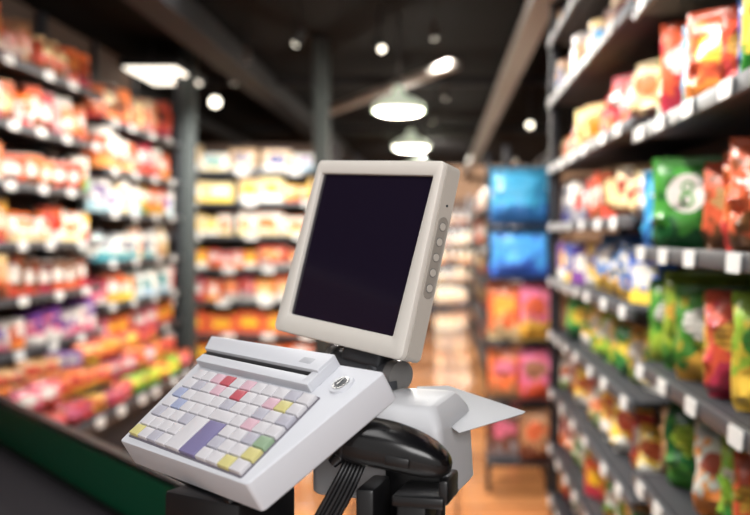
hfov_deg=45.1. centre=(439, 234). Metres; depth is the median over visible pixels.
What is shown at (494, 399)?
shelf
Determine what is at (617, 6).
jar
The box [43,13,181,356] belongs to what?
shelving unit
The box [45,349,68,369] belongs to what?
snack bag
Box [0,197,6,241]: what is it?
carton
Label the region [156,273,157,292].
carton
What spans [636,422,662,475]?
snack bag
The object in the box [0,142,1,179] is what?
carton
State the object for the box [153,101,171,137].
snack bag
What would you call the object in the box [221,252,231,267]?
carton
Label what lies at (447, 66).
trim
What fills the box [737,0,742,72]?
snack bag
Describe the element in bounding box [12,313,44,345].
jar
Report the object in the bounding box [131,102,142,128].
carton
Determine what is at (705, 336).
snack bag
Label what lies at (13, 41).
snack bag
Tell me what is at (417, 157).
pendant lamp
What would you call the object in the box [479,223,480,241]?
carton
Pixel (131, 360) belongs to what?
snack bag
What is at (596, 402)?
snack bag
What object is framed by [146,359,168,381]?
snack bag
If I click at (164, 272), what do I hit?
carton
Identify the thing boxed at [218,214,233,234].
carton
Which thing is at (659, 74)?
snack bag
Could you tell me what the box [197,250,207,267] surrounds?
carton
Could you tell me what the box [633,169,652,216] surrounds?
snack bag
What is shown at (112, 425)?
bin
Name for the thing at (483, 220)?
carton
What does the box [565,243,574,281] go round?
carton
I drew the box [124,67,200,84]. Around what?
diffuser
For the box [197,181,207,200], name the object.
carton
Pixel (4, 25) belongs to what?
snack bag
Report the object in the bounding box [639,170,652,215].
snack bag
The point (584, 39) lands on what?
snack bag
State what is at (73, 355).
snack bag
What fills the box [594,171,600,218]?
carton
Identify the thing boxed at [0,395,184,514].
checkout counter
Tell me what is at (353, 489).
cable
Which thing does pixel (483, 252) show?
snack bag
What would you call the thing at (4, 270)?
jar
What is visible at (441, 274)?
drink bottle
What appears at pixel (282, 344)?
snack bag
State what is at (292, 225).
carton
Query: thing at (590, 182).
carton
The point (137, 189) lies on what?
carton
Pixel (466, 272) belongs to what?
drink bottle
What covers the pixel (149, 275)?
carton
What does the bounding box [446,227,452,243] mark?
drink bottle
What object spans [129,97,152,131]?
carton
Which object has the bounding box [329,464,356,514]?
cable
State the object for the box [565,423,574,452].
snack bag
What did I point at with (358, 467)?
cable
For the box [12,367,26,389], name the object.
snack bag
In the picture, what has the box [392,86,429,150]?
pendant lamp
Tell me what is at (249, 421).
keyboard
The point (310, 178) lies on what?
carton
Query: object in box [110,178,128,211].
carton
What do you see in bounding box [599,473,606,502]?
snack bag
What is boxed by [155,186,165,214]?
snack bag
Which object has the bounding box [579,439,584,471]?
snack bag
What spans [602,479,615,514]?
snack bag
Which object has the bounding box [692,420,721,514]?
snack bag
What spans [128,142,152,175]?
snack bag
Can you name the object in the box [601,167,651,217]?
snack bag
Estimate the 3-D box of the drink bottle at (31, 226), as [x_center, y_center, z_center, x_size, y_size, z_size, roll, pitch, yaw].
[-2.386,-0.044,5.144,0.144,0.168,0.148,0,0,2]
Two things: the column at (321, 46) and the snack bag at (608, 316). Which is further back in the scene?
the column at (321, 46)
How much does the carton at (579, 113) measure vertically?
0.216 m
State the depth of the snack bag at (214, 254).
9.61 m
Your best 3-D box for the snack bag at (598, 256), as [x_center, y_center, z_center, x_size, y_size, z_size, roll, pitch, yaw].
[0.759,0.140,3.993,0.096,0.200,0.191,0,0,-32]
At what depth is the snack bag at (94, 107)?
6.19 m
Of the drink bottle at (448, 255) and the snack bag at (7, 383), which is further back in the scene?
the drink bottle at (448, 255)
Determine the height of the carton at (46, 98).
0.248 m
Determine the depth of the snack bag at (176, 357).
6.41 m
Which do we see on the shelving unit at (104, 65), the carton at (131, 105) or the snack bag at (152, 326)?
the carton at (131, 105)
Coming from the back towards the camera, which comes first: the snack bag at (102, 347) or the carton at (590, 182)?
the snack bag at (102, 347)
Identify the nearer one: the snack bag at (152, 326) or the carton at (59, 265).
the carton at (59, 265)
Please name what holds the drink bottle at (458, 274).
on the shelving unit at (461, 205)
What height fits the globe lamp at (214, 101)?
0.400 m
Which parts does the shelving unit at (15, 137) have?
panel, shelf, shelf, shelf, shelf, shelf, shelf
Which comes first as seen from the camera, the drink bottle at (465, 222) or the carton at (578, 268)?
the carton at (578, 268)
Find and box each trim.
[244,126,565,131]
[330,60,459,115]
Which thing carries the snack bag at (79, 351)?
on the bin
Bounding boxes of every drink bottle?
[7,211,26,241]
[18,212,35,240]
[30,35,53,72]
[31,213,50,240]
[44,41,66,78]
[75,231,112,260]
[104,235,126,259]
[126,227,132,232]
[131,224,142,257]
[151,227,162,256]
[156,224,166,255]
[438,267,443,280]
[445,248,451,261]
[445,267,452,280]
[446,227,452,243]
[452,211,461,225]
[453,249,460,261]
[454,229,462,243]
[454,266,462,280]
[461,250,467,261]
[463,211,467,225]
[464,268,471,280]
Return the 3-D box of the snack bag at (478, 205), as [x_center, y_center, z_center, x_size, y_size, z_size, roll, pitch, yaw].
[0.636,-0.470,13.619,0.136,0.340,0.290,0,0,-4]
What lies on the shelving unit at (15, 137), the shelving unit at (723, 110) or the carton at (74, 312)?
the carton at (74, 312)
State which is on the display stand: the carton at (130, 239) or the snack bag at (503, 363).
the snack bag at (503, 363)
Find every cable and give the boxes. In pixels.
[315,460,348,514]
[320,462,349,514]
[323,462,354,514]
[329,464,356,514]
[332,464,361,514]
[338,466,364,514]
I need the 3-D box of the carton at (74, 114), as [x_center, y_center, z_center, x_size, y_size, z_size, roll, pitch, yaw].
[-2.397,-0.708,5.813,0.062,0.216,0.099,0,0,33]
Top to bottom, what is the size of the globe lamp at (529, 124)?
0.580 m
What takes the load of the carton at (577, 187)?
on the shelving unit at (626, 43)
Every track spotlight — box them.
[243,23,250,62]
[292,3,306,46]
[374,3,385,51]
[430,106,433,121]
[431,13,438,38]
[442,86,447,98]
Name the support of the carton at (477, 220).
on the shelving unit at (480, 310)
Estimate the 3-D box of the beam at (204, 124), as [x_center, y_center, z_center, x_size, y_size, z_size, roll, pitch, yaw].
[-3.200,-1.500,12.000,0.120,0.120,18.000,0,0,0]
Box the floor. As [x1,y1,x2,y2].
[294,302,570,514]
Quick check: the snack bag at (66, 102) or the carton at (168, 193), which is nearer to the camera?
the snack bag at (66, 102)
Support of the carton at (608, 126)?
on the shelving unit at (626, 43)
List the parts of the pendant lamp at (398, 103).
lamp shade, cord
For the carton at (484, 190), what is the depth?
11.91 m
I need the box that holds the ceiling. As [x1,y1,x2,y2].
[18,0,588,165]
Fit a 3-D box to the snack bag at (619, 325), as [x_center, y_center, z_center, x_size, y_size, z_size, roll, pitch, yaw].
[0.750,0.447,3.562,0.096,0.185,0.169,0,0,-26]
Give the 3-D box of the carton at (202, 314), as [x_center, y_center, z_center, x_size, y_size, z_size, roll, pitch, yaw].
[-2.630,0.923,9.607,0.301,0.254,0.103,0,0,4]
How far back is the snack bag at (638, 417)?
3.31 m
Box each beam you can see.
[124,0,361,160]
[137,85,255,143]
[157,77,549,85]
[462,0,558,177]
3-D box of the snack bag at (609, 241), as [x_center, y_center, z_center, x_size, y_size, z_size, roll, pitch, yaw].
[0.755,0.116,3.812,0.128,0.247,0.215,0,0,-25]
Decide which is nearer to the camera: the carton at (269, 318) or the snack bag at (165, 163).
the snack bag at (165, 163)
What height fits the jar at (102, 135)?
0.288 m
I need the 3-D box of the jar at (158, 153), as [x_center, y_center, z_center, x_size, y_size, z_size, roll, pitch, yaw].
[-2.406,-0.584,7.510,0.158,0.248,0.158,0,0,10]
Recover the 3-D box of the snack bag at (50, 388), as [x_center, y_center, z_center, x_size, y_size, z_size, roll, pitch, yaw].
[-2.023,0.818,4.599,0.108,0.164,0.189,0,0,32]
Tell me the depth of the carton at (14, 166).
4.93 m
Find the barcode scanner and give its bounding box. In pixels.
[328,417,451,477]
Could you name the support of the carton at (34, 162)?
on the shelving unit at (15, 137)
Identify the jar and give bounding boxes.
[0,255,8,299]
[0,318,24,349]
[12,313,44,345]
[14,93,33,126]
[25,306,60,340]
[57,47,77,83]
[63,297,95,331]
[77,53,89,88]
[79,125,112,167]
[112,135,119,168]
[119,141,127,170]
[127,143,133,171]
[151,149,161,177]
[151,151,156,175]
[556,59,565,89]
[572,32,587,70]
[588,19,603,50]
[611,0,626,19]
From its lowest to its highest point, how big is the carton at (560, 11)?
0.170 m
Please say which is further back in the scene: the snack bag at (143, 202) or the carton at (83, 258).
the snack bag at (143, 202)
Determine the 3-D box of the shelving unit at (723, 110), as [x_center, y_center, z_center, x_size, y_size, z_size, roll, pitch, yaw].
[0.843,0.050,2.005,0.474,3.100,1.750,0,0,0]
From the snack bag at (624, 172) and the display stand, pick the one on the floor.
the display stand
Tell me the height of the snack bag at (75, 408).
0.160 m
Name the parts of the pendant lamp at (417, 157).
lamp shade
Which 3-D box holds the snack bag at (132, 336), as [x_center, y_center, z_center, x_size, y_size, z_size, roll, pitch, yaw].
[-2.145,0.730,6.212,0.066,0.141,0.135,0,0,31]
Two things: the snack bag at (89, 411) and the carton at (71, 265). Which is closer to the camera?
the snack bag at (89, 411)
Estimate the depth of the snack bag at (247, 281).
9.62 m
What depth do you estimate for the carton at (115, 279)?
6.46 m
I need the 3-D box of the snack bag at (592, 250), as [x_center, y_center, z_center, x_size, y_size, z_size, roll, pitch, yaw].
[0.727,0.138,4.139,0.070,0.203,0.122,0,0,-28]
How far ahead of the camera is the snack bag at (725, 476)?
2.25 m
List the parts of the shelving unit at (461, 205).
shelf, shelf, shelf, shelf, shelf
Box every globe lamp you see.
[210,67,219,106]
[527,70,532,127]
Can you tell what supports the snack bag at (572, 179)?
on the shelving unit at (626, 43)
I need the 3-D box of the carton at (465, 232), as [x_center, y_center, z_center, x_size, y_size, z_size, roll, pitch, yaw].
[0.613,0.056,19.630,0.186,0.289,0.095,0,0,5]
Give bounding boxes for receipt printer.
[165,365,524,514]
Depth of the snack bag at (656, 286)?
2.83 m
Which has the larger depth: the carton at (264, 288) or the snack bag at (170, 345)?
the carton at (264, 288)
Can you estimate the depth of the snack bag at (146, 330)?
6.54 m
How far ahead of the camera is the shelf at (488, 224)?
5.42 m
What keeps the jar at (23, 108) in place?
on the shelving unit at (15, 137)
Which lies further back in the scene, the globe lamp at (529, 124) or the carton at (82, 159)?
the globe lamp at (529, 124)
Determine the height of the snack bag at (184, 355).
0.163 m
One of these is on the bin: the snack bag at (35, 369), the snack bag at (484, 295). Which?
the snack bag at (35, 369)
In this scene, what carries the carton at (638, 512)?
on the shelving unit at (626, 43)
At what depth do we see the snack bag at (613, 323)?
3.74 m
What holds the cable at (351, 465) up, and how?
hanging from the barcode scanner
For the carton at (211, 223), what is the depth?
9.58 m
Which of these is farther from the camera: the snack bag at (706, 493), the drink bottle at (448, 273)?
the drink bottle at (448, 273)
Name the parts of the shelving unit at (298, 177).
shelf, shelf, shelf, shelf, shelf, shelf, post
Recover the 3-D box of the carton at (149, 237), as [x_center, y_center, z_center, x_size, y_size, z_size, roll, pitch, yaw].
[-2.401,0.076,7.219,0.098,0.209,0.229,0,0,42]
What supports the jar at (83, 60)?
on the shelving unit at (15, 137)
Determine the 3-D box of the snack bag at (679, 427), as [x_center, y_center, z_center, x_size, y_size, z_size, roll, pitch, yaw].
[0.769,0.633,2.664,0.126,0.255,0.236,0,0,-39]
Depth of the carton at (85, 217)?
5.94 m
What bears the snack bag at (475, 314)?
on the shelving unit at (480, 310)
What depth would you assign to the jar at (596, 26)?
4.01 m
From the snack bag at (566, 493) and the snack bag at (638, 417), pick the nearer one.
the snack bag at (638, 417)
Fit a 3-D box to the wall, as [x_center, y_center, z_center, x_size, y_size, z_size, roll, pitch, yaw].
[-0.500,-0.020,21.550,12.000,3.240,0.100,0,0,0]
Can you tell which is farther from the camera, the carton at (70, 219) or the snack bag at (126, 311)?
the snack bag at (126, 311)
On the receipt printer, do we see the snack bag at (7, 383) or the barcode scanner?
the barcode scanner
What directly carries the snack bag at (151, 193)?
on the shelving unit at (104, 65)
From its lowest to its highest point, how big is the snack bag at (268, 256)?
0.237 m
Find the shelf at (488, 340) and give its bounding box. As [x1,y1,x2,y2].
[487,338,549,342]
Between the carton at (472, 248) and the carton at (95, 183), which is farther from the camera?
the carton at (472, 248)
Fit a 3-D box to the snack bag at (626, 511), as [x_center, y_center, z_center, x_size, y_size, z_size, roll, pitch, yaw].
[0.746,1.077,3.335,0.107,0.206,0.183,0,0,-33]
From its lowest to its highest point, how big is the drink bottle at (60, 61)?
0.236 m
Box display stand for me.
[486,154,549,492]
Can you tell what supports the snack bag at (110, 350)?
on the bin
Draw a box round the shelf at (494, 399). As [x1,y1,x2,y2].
[487,396,549,402]
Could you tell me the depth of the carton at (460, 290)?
19.58 m
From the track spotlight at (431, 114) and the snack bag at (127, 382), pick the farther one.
the track spotlight at (431, 114)
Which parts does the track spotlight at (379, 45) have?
mounting rod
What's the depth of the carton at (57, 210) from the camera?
5.53 m
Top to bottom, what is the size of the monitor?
0.294 m
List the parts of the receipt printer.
neck post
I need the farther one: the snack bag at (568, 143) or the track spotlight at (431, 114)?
the track spotlight at (431, 114)
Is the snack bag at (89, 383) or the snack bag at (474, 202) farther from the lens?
the snack bag at (474, 202)
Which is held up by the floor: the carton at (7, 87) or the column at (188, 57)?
the column at (188, 57)
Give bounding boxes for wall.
[453,166,617,301]
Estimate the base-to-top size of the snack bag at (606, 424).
0.249 m
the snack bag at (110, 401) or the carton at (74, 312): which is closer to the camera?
the snack bag at (110, 401)
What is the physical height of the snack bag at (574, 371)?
0.198 m
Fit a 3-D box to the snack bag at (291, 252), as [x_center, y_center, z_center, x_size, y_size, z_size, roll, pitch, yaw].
[-1.476,0.253,9.623,0.290,0.193,0.129,0,0,-1]
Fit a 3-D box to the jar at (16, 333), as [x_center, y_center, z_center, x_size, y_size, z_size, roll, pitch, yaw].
[-2.373,0.547,4.971,0.148,0.166,0.148,0,0,2]
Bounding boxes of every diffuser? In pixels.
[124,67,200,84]
[375,107,422,115]
[394,146,427,150]
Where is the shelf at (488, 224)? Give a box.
[487,223,548,225]
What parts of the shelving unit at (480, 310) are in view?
post, shelf, shelf, shelf, shelf, shelf, post, panel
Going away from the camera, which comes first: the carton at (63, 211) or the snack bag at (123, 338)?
the carton at (63, 211)
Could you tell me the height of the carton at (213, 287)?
0.221 m
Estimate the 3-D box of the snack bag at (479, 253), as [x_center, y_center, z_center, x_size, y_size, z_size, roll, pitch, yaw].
[0.620,0.405,14.001,0.137,0.290,0.352,0,0,-4]
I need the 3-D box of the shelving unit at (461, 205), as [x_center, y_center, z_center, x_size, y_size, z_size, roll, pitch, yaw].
[0.600,0.400,19.742,3.000,2.400,0.515,0,0,0]
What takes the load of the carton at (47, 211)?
on the shelving unit at (15, 137)
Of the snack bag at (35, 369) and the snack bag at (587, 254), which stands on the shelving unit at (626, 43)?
the snack bag at (587, 254)
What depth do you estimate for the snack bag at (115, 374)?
5.52 m
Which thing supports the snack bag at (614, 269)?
on the shelving unit at (626, 43)
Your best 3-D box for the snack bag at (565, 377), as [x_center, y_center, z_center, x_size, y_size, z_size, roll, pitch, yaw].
[0.723,0.774,5.035,0.086,0.172,0.157,0,0,-30]
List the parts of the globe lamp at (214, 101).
globe, cord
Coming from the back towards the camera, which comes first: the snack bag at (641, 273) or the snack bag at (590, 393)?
the snack bag at (590, 393)
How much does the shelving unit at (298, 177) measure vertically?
2.600 m
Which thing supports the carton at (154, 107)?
on the shelving unit at (104, 65)
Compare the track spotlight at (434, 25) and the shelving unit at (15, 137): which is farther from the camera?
the track spotlight at (434, 25)
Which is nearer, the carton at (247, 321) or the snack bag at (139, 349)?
the snack bag at (139, 349)
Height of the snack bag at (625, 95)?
0.205 m
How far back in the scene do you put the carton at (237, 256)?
9.58 m
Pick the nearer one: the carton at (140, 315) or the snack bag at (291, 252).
the carton at (140, 315)
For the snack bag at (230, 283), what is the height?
0.257 m
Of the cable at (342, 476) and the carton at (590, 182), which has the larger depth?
the carton at (590, 182)
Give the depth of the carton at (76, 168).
5.75 m
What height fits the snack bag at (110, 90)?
0.293 m
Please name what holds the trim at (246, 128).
attached to the ceiling
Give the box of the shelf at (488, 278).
[487,277,547,279]
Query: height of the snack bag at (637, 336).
0.210 m
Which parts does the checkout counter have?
belt edge trim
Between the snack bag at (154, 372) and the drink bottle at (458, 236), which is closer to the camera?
the snack bag at (154, 372)
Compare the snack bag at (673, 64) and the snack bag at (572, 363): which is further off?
the snack bag at (572, 363)
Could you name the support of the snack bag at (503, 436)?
on the display stand
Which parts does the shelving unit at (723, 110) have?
shelf, shelf, shelf, shelf, shelf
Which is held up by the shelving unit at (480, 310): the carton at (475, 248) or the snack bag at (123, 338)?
the carton at (475, 248)
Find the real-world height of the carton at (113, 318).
0.169 m
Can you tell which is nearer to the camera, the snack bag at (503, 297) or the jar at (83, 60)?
the snack bag at (503, 297)
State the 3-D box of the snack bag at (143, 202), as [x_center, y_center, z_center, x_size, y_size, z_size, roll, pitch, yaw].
[-2.404,-0.288,7.115,0.103,0.256,0.190,0,0,29]
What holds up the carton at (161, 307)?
on the shelving unit at (104, 65)
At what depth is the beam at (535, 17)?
7.09 m
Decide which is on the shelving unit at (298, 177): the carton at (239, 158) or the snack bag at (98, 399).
the carton at (239, 158)
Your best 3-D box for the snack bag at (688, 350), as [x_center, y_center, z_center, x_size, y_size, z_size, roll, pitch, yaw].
[0.772,0.269,2.438,0.277,0.263,0.136,0,0,33]
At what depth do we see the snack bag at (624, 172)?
3.51 m
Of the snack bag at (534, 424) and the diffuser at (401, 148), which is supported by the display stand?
the snack bag at (534, 424)
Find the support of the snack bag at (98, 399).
in the bin
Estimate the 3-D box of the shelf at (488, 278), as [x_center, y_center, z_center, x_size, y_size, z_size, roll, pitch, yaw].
[0.485,0.266,5.520,0.390,0.012,0.200,0,0,0]
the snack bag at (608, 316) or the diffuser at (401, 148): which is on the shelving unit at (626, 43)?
the snack bag at (608, 316)
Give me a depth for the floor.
6.22 m
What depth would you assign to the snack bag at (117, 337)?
5.96 m
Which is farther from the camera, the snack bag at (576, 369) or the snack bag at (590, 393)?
the snack bag at (576, 369)
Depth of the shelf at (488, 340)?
5.42 m
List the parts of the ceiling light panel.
suspension rod, panel frame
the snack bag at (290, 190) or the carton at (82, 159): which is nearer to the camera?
the carton at (82, 159)
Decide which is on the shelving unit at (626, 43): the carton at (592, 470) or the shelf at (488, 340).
the carton at (592, 470)
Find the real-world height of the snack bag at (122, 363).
0.118 m
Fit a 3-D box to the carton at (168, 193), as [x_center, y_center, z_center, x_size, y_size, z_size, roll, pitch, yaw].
[-2.394,-0.272,7.712,0.106,0.225,0.186,0,0,44]
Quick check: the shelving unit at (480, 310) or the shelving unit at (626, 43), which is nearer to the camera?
the shelving unit at (626, 43)
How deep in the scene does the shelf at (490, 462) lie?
5.43 m
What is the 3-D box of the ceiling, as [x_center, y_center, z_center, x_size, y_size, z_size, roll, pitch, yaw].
[-0.500,-1.700,9.500,12.000,0.100,24.000,0,0,0]
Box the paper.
[417,386,524,432]
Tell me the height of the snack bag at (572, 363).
0.214 m
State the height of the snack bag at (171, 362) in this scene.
0.147 m
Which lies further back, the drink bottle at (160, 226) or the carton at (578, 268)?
the drink bottle at (160, 226)
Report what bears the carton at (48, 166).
on the shelving unit at (15, 137)
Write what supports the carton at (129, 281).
on the shelving unit at (104, 65)
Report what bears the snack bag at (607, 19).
on the shelving unit at (626, 43)
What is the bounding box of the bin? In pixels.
[6,344,197,452]
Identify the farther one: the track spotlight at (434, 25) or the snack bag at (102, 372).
the track spotlight at (434, 25)
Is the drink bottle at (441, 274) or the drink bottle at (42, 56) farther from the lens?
the drink bottle at (441, 274)
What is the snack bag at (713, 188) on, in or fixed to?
on the shelving unit at (723, 110)
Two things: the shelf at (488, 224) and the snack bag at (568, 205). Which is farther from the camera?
the shelf at (488, 224)
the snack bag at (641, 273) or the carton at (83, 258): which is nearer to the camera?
the snack bag at (641, 273)
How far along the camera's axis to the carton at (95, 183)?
6.17 m
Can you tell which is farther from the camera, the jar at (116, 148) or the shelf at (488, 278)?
the jar at (116, 148)
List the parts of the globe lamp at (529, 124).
globe, cord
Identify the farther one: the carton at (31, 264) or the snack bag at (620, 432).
the carton at (31, 264)
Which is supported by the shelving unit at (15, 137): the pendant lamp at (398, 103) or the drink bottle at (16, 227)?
the drink bottle at (16, 227)
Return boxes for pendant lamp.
[373,15,424,115]
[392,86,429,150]
[413,117,422,160]
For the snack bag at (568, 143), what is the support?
on the shelving unit at (626, 43)
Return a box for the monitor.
[275,160,459,389]
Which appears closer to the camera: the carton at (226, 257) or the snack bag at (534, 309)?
the snack bag at (534, 309)
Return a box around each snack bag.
[0,15,9,53]
[0,83,1,117]
[0,321,9,351]
[0,367,14,396]
[7,21,19,58]
[8,386,41,412]
[11,18,31,63]
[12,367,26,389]
[14,358,46,387]
[26,377,60,410]
[34,355,59,377]
[41,409,66,423]
[42,374,70,400]
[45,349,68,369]
[51,397,85,427]
[52,94,57,132]
[55,366,84,397]
[57,96,72,135]
[57,104,62,133]
[67,349,79,367]
[71,104,85,139]
[72,341,99,366]
[78,349,82,366]
[81,83,105,116]
[83,367,94,391]
[84,392,105,416]
[84,398,95,420]
[89,363,112,386]
[90,80,117,118]
[93,389,116,409]
[96,334,115,358]
[98,341,105,361]
[98,360,119,380]
[105,334,119,355]
[106,385,128,405]
[110,358,126,376]
[110,377,133,399]
[111,310,129,318]
[118,353,138,373]
[120,309,135,328]
[120,335,127,352]
[120,372,143,395]
[121,330,137,346]
[121,344,146,368]
[125,328,144,344]
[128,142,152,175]
[129,182,146,213]
[131,370,152,390]
[133,148,138,172]
[141,367,159,385]
[142,323,157,340]
[144,327,149,344]
[145,185,156,213]
[145,343,160,360]
[145,345,155,364]
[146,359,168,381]
[149,339,165,358]
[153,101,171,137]
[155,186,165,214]
[159,336,175,355]
[159,357,174,377]
[160,155,168,178]
[165,354,179,373]
[169,349,190,370]
[209,249,220,267]
[223,276,237,299]
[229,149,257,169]
[239,274,254,299]
[256,342,284,346]
[258,246,287,267]
[285,184,295,200]
[286,341,312,350]
[288,250,294,267]
[293,154,312,169]
[297,186,308,200]
[472,199,475,214]
[473,311,476,321]
[474,280,477,294]
[475,252,480,269]
[477,193,481,210]
[478,251,485,270]
[478,285,483,301]
[479,254,484,273]
[482,290,485,307]
[487,282,519,339]
[487,406,519,461]
[488,347,519,398]
[489,227,548,277]
[490,167,548,222]
[511,158,519,166]
[519,283,549,340]
[519,348,549,399]
[519,408,549,461]
[560,357,571,388]
[561,475,572,501]
[562,57,571,82]
[562,139,566,157]
[563,176,589,221]
[564,137,571,156]
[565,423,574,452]
[566,183,570,220]
[566,297,586,340]
[569,134,573,153]
[570,358,574,390]
[571,432,580,463]
[572,126,575,150]
[572,363,577,394]
[573,132,575,150]
[573,488,579,514]
[574,365,577,396]
[575,365,585,406]
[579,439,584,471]
[580,32,589,58]
[581,188,586,219]
[581,312,591,347]
[582,371,597,411]
[584,241,600,284]
[585,302,592,311]
[586,243,600,286]
[588,382,599,419]
[589,304,603,350]
[589,384,602,427]
[593,244,601,287]
[594,315,624,355]
[597,233,632,290]
[599,390,613,440]
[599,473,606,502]
[600,108,605,132]
[601,310,622,360]
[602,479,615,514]
[603,8,610,30]
[606,253,613,293]
[607,73,634,127]
[608,320,634,364]
[609,247,619,295]
[609,397,654,454]
[613,163,651,215]
[613,323,631,368]
[615,328,630,376]
[617,235,644,298]
[619,78,632,121]
[622,178,636,216]
[624,503,651,514]
[627,324,648,383]
[629,58,658,118]
[629,252,678,304]
[630,411,655,467]
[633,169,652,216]
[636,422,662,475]
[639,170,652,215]
[641,171,653,246]
[642,329,657,392]
[649,279,664,361]
[652,156,723,248]
[657,56,660,115]
[660,20,686,113]
[660,408,667,473]
[662,270,749,369]
[663,401,700,489]
[673,284,749,380]
[680,26,687,102]
[684,4,737,99]
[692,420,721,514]
[701,162,725,249]
[702,289,748,398]
[702,293,707,387]
[717,434,746,514]
[718,11,738,80]
[720,151,732,250]
[728,136,749,251]
[731,290,749,411]
[732,451,749,514]
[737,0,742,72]
[740,0,749,71]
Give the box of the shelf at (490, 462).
[487,457,549,465]
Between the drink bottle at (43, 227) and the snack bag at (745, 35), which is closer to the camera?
the snack bag at (745, 35)
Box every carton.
[0,80,13,119]
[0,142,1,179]
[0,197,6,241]
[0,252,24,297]
[2,152,26,182]
[14,153,42,184]
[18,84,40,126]
[25,258,38,294]
[34,206,52,239]
[39,259,66,290]
[39,261,52,292]
[41,92,52,131]
[43,160,53,185]
[46,160,69,187]
[50,160,82,189]
[51,206,61,240]
[59,312,70,336]
[60,253,79,287]
[60,307,77,333]
[62,209,64,240]
[64,154,87,190]
[65,212,81,240]
[65,214,75,240]
[67,261,75,288]
[71,109,77,137]
[75,315,108,342]
[76,278,107,304]
[79,176,109,210]
[80,255,86,286]
[82,213,88,239]
[90,272,123,301]
[97,314,118,334]
[101,313,128,334]
[105,233,137,258]
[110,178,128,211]
[110,189,120,211]
[116,88,128,123]
[121,271,143,296]
[124,276,134,298]
[125,231,155,257]
[126,270,155,295]
[126,308,146,327]
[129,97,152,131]
[129,102,133,124]
[129,185,139,212]
[129,187,134,212]
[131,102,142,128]
[133,304,157,324]
[140,265,170,291]
[153,106,156,133]
[153,299,171,320]
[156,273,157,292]
[156,304,165,322]
[165,190,172,214]
[171,266,172,290]
[197,144,202,169]
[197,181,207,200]
[197,215,206,234]
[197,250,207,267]
[197,277,207,300]
[197,309,208,333]
[197,340,208,357]
[202,154,228,169]
[206,218,217,234]
[206,280,221,300]
[207,183,234,200]
[208,313,235,333]
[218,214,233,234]
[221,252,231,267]
[232,251,243,267]
[236,310,264,333]
[238,212,252,234]
[239,177,260,200]
[244,251,257,267]
[253,212,284,234]
[255,279,274,300]
[261,176,284,200]
[263,150,291,169]
[264,313,290,333]
[275,274,287,300]
[284,217,303,234]
[309,177,312,195]
[435,286,444,301]
[446,286,455,301]
[457,287,464,301]
[464,231,471,243]
[472,248,473,266]
[473,220,475,240]
[473,275,475,293]
[474,247,480,267]
[476,218,481,240]
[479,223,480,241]
[482,188,485,207]
[482,219,485,242]
[510,343,522,348]
[558,10,561,20]
[558,240,588,278]
[560,414,565,444]
[563,183,567,221]
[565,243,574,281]
[566,419,568,448]
[571,180,586,220]
[571,243,586,284]
[576,109,583,149]
[584,102,605,143]
[585,455,600,499]
[587,178,593,218]
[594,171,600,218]
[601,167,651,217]
[606,96,610,130]
[616,497,623,514]
[632,509,651,514]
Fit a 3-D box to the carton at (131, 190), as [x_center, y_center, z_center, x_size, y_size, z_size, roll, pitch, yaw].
[-2.392,-0.260,6.777,0.094,0.200,0.166,0,0,41]
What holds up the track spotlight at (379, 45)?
attached to the ceiling
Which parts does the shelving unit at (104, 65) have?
panel, shelf, shelf, shelf, shelf, shelf, shelf, post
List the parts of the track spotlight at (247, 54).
mounting rod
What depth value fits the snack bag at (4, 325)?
4.84 m
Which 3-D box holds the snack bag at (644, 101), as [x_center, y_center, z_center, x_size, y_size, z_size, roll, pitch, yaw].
[0.739,-0.495,3.108,0.118,0.230,0.217,0,0,-25]
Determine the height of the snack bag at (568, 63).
0.203 m
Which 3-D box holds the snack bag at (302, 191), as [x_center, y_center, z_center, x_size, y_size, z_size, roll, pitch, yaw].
[-1.467,-0.440,9.621,0.122,0.179,0.076,0,0,-5]
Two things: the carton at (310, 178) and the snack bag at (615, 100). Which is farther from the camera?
the carton at (310, 178)
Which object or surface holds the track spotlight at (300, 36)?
attached to the ceiling
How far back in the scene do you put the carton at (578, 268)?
4.40 m
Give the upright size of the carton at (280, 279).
0.282 m
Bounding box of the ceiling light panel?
[119,41,204,84]
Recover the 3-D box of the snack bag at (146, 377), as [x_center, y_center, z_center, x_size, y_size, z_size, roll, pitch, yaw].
[-1.914,0.935,5.758,0.092,0.129,0.162,0,0,30]
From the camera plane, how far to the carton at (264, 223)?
9.56 m
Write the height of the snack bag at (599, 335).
0.181 m
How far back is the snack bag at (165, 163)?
7.69 m
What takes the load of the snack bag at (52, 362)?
on the bin
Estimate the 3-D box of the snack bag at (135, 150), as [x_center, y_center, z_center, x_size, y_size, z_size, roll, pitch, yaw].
[-2.402,-0.569,6.981,0.083,0.219,0.145,0,0,42]
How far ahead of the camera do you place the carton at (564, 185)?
5.07 m
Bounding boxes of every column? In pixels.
[180,49,196,365]
[313,38,329,352]
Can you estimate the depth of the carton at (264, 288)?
9.59 m
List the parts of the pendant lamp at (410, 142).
lamp shade, cord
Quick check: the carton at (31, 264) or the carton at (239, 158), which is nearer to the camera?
the carton at (31, 264)
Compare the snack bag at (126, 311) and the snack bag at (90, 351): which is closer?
the snack bag at (90, 351)
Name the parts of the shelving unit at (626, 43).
post, shelf, shelf, shelf, shelf, shelf, shelf, shelf, shelf, shelf, panel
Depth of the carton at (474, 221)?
15.31 m
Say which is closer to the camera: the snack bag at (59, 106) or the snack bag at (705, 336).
the snack bag at (705, 336)
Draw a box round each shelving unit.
[0,0,102,368]
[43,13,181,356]
[137,140,340,346]
[432,199,484,308]
[467,145,561,440]
[548,0,730,514]
[633,0,749,514]
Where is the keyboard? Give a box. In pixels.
[122,336,395,510]
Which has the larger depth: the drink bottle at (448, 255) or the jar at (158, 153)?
the drink bottle at (448, 255)

